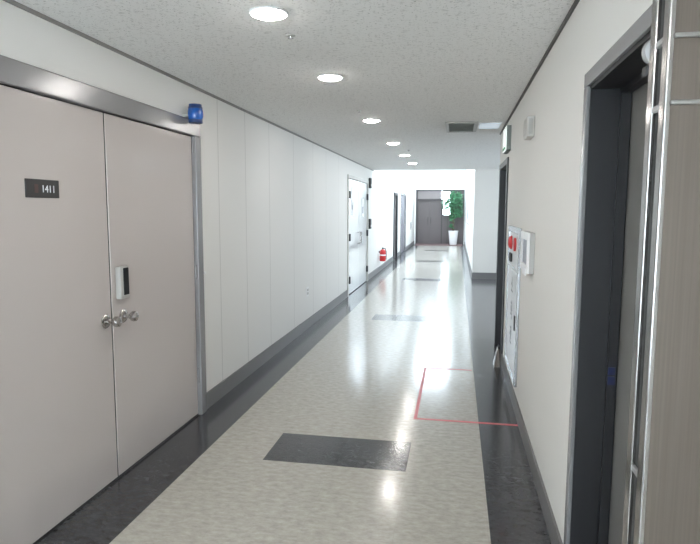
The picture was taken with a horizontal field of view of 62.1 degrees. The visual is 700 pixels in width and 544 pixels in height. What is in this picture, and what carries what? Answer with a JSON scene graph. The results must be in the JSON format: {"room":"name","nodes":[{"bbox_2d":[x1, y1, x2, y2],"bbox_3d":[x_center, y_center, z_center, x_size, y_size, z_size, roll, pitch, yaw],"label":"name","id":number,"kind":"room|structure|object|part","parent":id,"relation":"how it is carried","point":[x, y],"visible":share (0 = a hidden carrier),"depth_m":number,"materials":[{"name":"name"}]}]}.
{"room":"building corridor","nodes":[
{"label":"building corridor","id":0,"kind":"room"},
{"bbox_2d":[0,0,414,391],"bbox_3d":[0.199,-1.782,12.040,0.160,4.100,30.400,1,6,10],"label":"wall","id":1,"kind":"structure","parent":0,"point":[274,200],"depth_m":5.50,"materials":[{"name":"white paint"}]},
{"bbox_2d":[0,55,206,543],"bbox_3d":[-1.380,0.111,3.289,0.245,2.205,2.335,1,6,10],"label":"door","id":2,"kind":"structure","parent":1,"relation":"in","point":[103,348],"depth_m":3.07,"materials":[{"name":"grey metal"}]},
{"bbox_3d":[-1.441,-0.384,2.674,0.001,0.040,0.025,1,6,10],"label":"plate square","id":3,"kind":"part","parent":2,"relation":"part of","materials":[{"name":"red"}]},
{"bbox_3d":[-1.437,-0.390,2.720,0.007,0.085,0.223,1,6,10],"label":"number plate","id":4,"kind":"part","parent":2,"relation":"part of","materials":[{"name":"grey plastic"}]},
{"bbox_3d":[-1.311,0.276,3.230,0.082,0.062,0.062,1,6,10],"label":"knob","id":5,"kind":"part","parent":2,"relation":"part of","materials":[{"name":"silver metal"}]},
{"bbox_3d":[-1.280,0.257,3.401,0.082,0.062,0.062,1,6,10],"label":"knob","id":6,"kind":"part","parent":2,"relation":"part of","materials":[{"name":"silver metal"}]},
{"bbox_2d":[182,103,202,123],"bbox_3d":[-1.102,-1.112,4.090,0.142,0.129,0.109,1,6,10],"label":"beacon","id":7,"kind":"object","parent":2,"relation":"attached to","point":[194,114],"visible":1,"depth_m":4.05,"materials":[{"name":"blue plastic"}]},
{"bbox_2d":[3,0,373,170],"bbox_3d":[-0.930,-1.467,5.355,0.014,0.016,16.450,1,6,10],"label":"trim","id":8,"kind":"structure","parent":1,"relation":"attached to","point":[17,4],"depth_m":3.43,"materials":[{"name":"grey metal"}]},
{"bbox_2d":[207,241,413,408],"bbox_3d":[0.917,-0.181,15.725,0.012,0.130,22.870,1,6,10],"label":"baseboard","id":9,"kind":"structure","parent":1,"relation":"attached to","point":[216,393],"depth_m":6.13,"materials":[{"name":"grey plastic"}]},
{"bbox_2d":[347,174,368,295],"bbox_3d":[0.129,-0.764,11.554,0.201,2.180,2.410,1,6,10],"label":"door","id":10,"kind":"structure","parent":1,"relation":"in","point":[357,225],"depth_m":11.44,"materials":[{"name":"white metal"}]},
{"bbox_2d":[351,187,353,214],"bbox_3d":[0.045,-1.318,10.810,0.004,0.520,0.260,1,6,10],"label":"paper notice","id":11,"kind":"object","parent":10,"relation":"attached to","point":[352,188],"visible":1,"depth_m":10.81,"materials":[{"name":"white paper"}]},
{"bbox_2d":[362,198,363,216],"bbox_3d":[0.265,-1.328,12.026,0.004,0.380,0.280,1,6,10],"label":"paper notice","id":12,"kind":"object","parent":10,"relation":"attached to","point":[362,198],"visible":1,"depth_m":12.00,"materials":[{"name":"white paper"}]},
{"bbox_2d":[369,178,371,187],"bbox_3d":[0.445,-1.951,12.774,0.054,0.220,0.160,1,6,10],"label":"wall box","id":13,"kind":"object","parent":1,"relation":"attached to","point":[370,179],"visible":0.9,"depth_m":12.70,"materials":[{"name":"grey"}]},
{"bbox_2d":[379,247,386,260],"bbox_3d":[0.822,-0.445,14.667,0.189,0.342,0.181,1,6,10],"label":"fire extinguisher","id":14,"kind":"object","parent":1,"relation":"attached to","point":[383,253],"visible":1,"depth_m":14.62,"materials":[{"name":"red metal"}]},
{"bbox_2d":[393,192,397,259],"bbox_3d":[1.375,-1.460,18.453,0.165,2.090,1.120,1,6,10],"label":"door","id":15,"kind":"structure","parent":1,"relation":"in","point":[395,209],"depth_m":18.78,"materials":[{"name":"grey metal"}]},
{"bbox_2d":[400,192,405,254],"bbox_3d":[1.860,-1.773,21.091,0.165,2.150,2.020,1,6,10],"label":"door","id":16,"kind":"structure","parent":1,"relation":"in","point":[403,195],"depth_m":21.44,"materials":[{"name":"grey metal"}]},
{"bbox_2d":[37,243,550,543],"bbox_3d":[3.034,0.348,12.056,5.908,0.120,31.000,1,6,10],"label":"floor","id":17,"kind":"structure","parent":0,"point":[322,443],"depth_m":3.84,"materials":[{"name":"tile"}]},
{"bbox_2d":[415,243,461,245],"bbox_3d":[3.962,-1.221,26.004,2.080,0.012,1.350,1,6,10],"label":"door mat","id":18,"kind":"object","parent":17,"relation":"on","point":[422,244],"visible":0.93,"depth_m":25.99,"materials":[{"name":"grey"}]},
{"bbox_2d":[440,191,463,244],"bbox_3d":[4.541,-2.422,25.882,1.088,2.405,0.942,1,6,10],"label":"potted tree","id":19,"kind":"object","parent":18,"relation":"on","point":[453,235],"visible":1,"depth_m":25.78,"materials":[{"name":"green plant"}]},
{"bbox_3d":[4.606,-1.533,25.980,0.450,0.618,0.450,1,6,10],"label":"pot","id":20,"kind":"part","parent":19,"relation":"part of","materials":[{"name":"white ceramic"}]},
{"bbox_2d":[414,367,517,425],"bbox_3d":[0.983,1.039,5.030,0.760,0.001,1.465,1,6,10],"label":"tape","id":21,"kind":"object","parent":17,"relation":"on","point":[424,370],"visible":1,"depth_m":4.48,"materials":[{"name":"red"}]},
{"bbox_2d":[493,345,499,366],"bbox_3d":[1.490,0.853,5.912,0.062,0.185,0.198,1,6,10],"label":"door stop","id":22,"kind":"object","parent":17,"relation":"on","point":[496,361],"visible":1,"depth_m":5.88,"materials":[{"name":"silver metal"}]},
{"bbox_2d":[622,0,699,543],"bbox_3d":[0.614,0.254,1.109,0.147,2.400,0.153,1,6,10],"label":"panel","id":23,"kind":"object","parent":17,"relation":"on","point":[662,497],"visible":1,"depth_m":1.04,"materials":[{"name":"grey metal"}]},
{"bbox_2d":[14,0,574,169],"bbox_3d":[1.755,-1.452,4.762,5.908,0.100,16.650,1,6,10],"label":"ceiling","id":24,"kind":"structure","parent":0,"point":[415,67],"depth_m":3.42,"materials":[{"name":"white paint"}]},
{"bbox_2d":[249,6,288,20],"bbox_3d":[-0.369,-1.170,2.651,0.180,0.022,0.180,1,6,10],"label":"recessed light","id":25,"kind":"object","parent":24,"relation":"in","point":[267,13],"visible":1,"depth_m":2.62,"materials":[{"name":"white plastic"}]},
{"bbox_2d":[252,9,285,20],"bbox_3d":[-0.369,-1.168,2.652,0.154,0.018,0.154,1,6,10],"label":"diffuser","id":26,"kind":"object","parent":25,"relation":"attached to","point":[261,14],"depth_m":2.62,"materials":[{"name":"white plastic"}]},
{"bbox_2d":[286,34,294,38],"bbox_3d":[-0.305,-1.209,2.993,0.048,0.018,0.048,1,6,10],"label":"sprinkler","id":27,"kind":"object","parent":24,"relation":"attached to","point":[290,36],"visible":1,"depth_m":2.98,"materials":[{"name":"grey metal"}]},
{"bbox_2d":[317,74,342,80],"bbox_3d":[-0.135,-1.308,3.933,0.180,0.022,0.180,1,6,10],"label":"recessed light","id":28,"kind":"object","parent":24,"relation":"in","point":[325,77],"visible":1,"depth_m":3.89,"materials":[{"name":"white plastic"}]},
{"bbox_2d":[362,119,379,122],"bbox_3d":[0.214,-1.511,5.830,0.180,0.022,0.180,1,6,10],"label":"recessed light","id":29,"kind":"object","parent":24,"relation":"in","point":[364,120],"visible":1,"depth_m":5.79,"materials":[{"name":"white plastic"}]},
{"bbox_2d":[364,120,378,122],"bbox_3d":[0.214,-1.509,5.831,0.154,0.018,0.154,1,6,10],"label":"diffuser","id":30,"kind":"object","parent":29,"relation":"attached to","point":[369,121],"depth_m":5.80,"materials":[{"name":"white plastic"}]},
{"bbox_2d":[387,142,399,144],"bbox_3d":[0.582,-1.727,7.836,0.180,0.022,0.180,1,6,10],"label":"recessed light","id":31,"kind":"object","parent":24,"relation":"in","point":[389,143],"visible":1,"depth_m":7.78,"materials":[{"name":"white"}]},
{"bbox_2d":[445,121,477,132],"bbox_3d":[1.203,-1.562,6.280,0.330,0.012,0.745,1,6,10],"label":"ceiling vent","id":32,"kind":"object","parent":24,"relation":"in","point":[470,126],"visible":1,"depth_m":6.24,"materials":[{"name":"grey plastic"}]},
{"bbox_2d":[478,122,501,128],"bbox_3d":[1.473,-1.546,6.148,0.230,0.013,0.380,1,6,10],"label":"recessed light","id":33,"kind":"object","parent":24,"relation":"in","point":[489,125],"visible":1,"depth_m":6.09,"materials":[{"name":"white plastic"}]},
{"bbox_2d":[414,170,465,243],"bbox_3d":[4.116,-3.340,26.592,2.293,4.100,0.200,1,6,10],"label":"wall","id":34,"kind":"structure","parent":0,"point":[424,179],"depth_m":26.41,"materials":[{"name":"white paint"}]},
{"bbox_2d":[415,190,464,243],"bbox_3d":[4.116,-2.526,26.689,2.180,2.460,0.180,1,6,10],"label":"door","id":35,"kind":"structure","parent":34,"relation":"in","point":[428,205],"depth_m":26.76,"materials":[{"name":"grey metal"}]},
{"bbox_3d":[3.661,-3.528,26.686,1.060,0.350,0.140,1,6,10],"label":"transom panel","id":36,"kind":"part","parent":35,"relation":"part of","materials":[{"name":"grey glass"}]},
{"bbox_2d":[442,191,464,243],"bbox_3d":[4.710,-2.482,26.580,0.970,2.400,0.110,1,6,10],"label":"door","id":37,"kind":"structure","parent":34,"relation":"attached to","point":[459,222],"depth_m":26.57,"materials":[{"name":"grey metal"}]},
{"bbox_2d":[465,170,474,268],"bbox_3d":[4.120,-2.609,19.820,0.160,4.100,13.600,1,6,10],"label":"wall","id":38,"kind":"structure","parent":0,"point":[470,174],"depth_m":16.69,"materials":[{"name":"white paint"}]},
{"bbox_2d":[467,200,469,224],"bbox_3d":[3.935,-1.987,19.409,0.030,0.750,3.400,1,6,10],"label":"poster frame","id":39,"kind":"object","parent":38,"relation":"attached to","point":[468,202],"visible":0.98,"depth_m":18.01,"materials":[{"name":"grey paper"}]},
{"bbox_2d":[464,241,495,279],"bbox_3d":[5.578,-0.592,19.584,3.227,0.150,13.562,1,6,10],"label":"baseboard","id":40,"kind":"structure","parent":38,"relation":"attached to","point":[475,275],"depth_m":13.21,"materials":[{"name":"grey plastic"}]},
{"bbox_2d":[472,169,499,272],"bbox_3d":[4.487,-1.850,12.805,3.415,4.100,0.150,1,6,10],"label":"wall","id":41,"kind":"structure","parent":0,"point":[486,190],"depth_m":13.07,"materials":[{"name":"white paint"}]},
{"bbox_2d":[500,0,652,542],"bbox_3d":[0.961,0.145,1.858,0.260,2.458,10.350,1,6,10],"label":"wall","id":42,"kind":"structure","parent":0,"point":[544,169],"depth_m":2.94,"materials":[{"name":"white paint"}]},
{"bbox_2d":[494,157,508,363],"bbox_3d":[1.754,-0.138,6.268,0.264,2.080,1.080,1,6,10],"label":"door","id":43,"kind":"structure","parent":42,"relation":"in","point":[504,166],"depth_m":6.66,"materials":[{"name":"black metal"}]},
{"bbox_2d":[503,125,511,153],"bbox_3d":[1.523,-1.281,5.651,0.050,0.235,0.370,1,6,10],"label":"exit sign","id":44,"kind":"object","parent":42,"relation":"attached to","point":[507,131],"visible":1,"depth_m":5.48,"materials":[{"name":"grey plastic"}]},
{"bbox_2d":[504,225,521,386],"bbox_3d":[1.353,0.235,4.899,0.048,1.230,0.920,1,6,10],"label":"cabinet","id":45,"kind":"object","parent":42,"relation":"attached to","point":[514,233],"visible":1,"depth_m":4.76,"materials":[{"name":"grey metal"}]},
{"bbox_2d":[508,235,512,248],"bbox_3d":[1.378,-0.255,5.016,0.034,0.120,0.120,1,6,10],"label":"lamp","id":46,"kind":"object","parent":45,"relation":"attached to","point":[510,240],"depth_m":4.97,"materials":[{"name":"red plastic"}]},
{"bbox_3d":[1.368,0.387,4.912,0.016,0.820,0.814,1,6,10],"label":"cabinet door","id":47,"kind":"part","parent":45,"relation":"part of","materials":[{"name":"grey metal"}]},
{"bbox_3d":[1.371,-0.190,4.850,0.014,0.275,0.820,1,6,10],"label":"alarm panel","id":48,"kind":"part","parent":45,"relation":"part of","materials":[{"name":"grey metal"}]},
{"bbox_2d":[520,231,534,275],"bbox_3d":[1.171,-0.128,3.856,0.050,0.275,0.390,1,6,10],"label":"frame","id":49,"kind":"object","parent":42,"relation":"attached to","point":[527,253],"visible":1,"depth_m":3.68,"materials":[{"name":"grey plastic"}]},
{"bbox_3d":[1.159,-0.136,3.857,0.015,0.260,0.390,1,6,10],"label":"frame","id":50,"kind":"part","parent":49,"relation":"part of","materials":[{"name":"white plastic"}]},
{"bbox_2d":[523,116,534,139],"bbox_3d":[1.195,-0.961,3.888,0.053,0.135,0.203,1,6,10],"label":"wall speaker","id":51,"kind":"object","parent":42,"relation":"attached to","point":[529,122],"visible":1,"depth_m":3.79,"materials":[{"name":"grey plastic"}]},
{"bbox_2d":[523,119,526,136],"bbox_3d":[1.171,-0.962,3.894,0.003,0.094,0.150,1,6,10],"label":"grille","id":52,"kind":"object","parent":51,"relation":"attached to","point":[525,121],"depth_m":3.86,"materials":[{"name":"grey plastic"}]},
{"bbox_2d":[501,354,562,543],"bbox_3d":[0.731,1.356,1.504,0.012,0.125,8.920,1,6,10],"label":"baseboard","id":53,"kind":"structure","parent":42,"relation":"attached to","point":[553,531],"depth_m":3.37,"materials":[{"name":"grey plastic"}]},
{"bbox_2d":[500,0,579,134],"bbox_3d":[0.849,-1.083,1.849,0.013,0.016,10.150,1,6,10],"label":"trim","id":54,"kind":"structure","parent":42,"relation":"attached to","point":[576,2],"depth_m":3.26,"materials":[{"name":"grey metal"}]},
{"bbox_2d":[563,5,651,543],"bbox_3d":[0.927,0.341,1.754,0.262,2.092,1.212,1,6,10],"label":"door frame","id":55,"kind":"structure","parent":42,"relation":"in","point":[615,89],"depth_m":2.26,"materials":[{"name":"grey metal"}]},
{"bbox_3d":[1.028,0.410,2.289,0.026,0.070,0.004,1,6,10],"label":"strike plate","id":56,"kind":"part","parent":55,"relation":"part of","materials":[{"name":"blue metal"}]}
]}

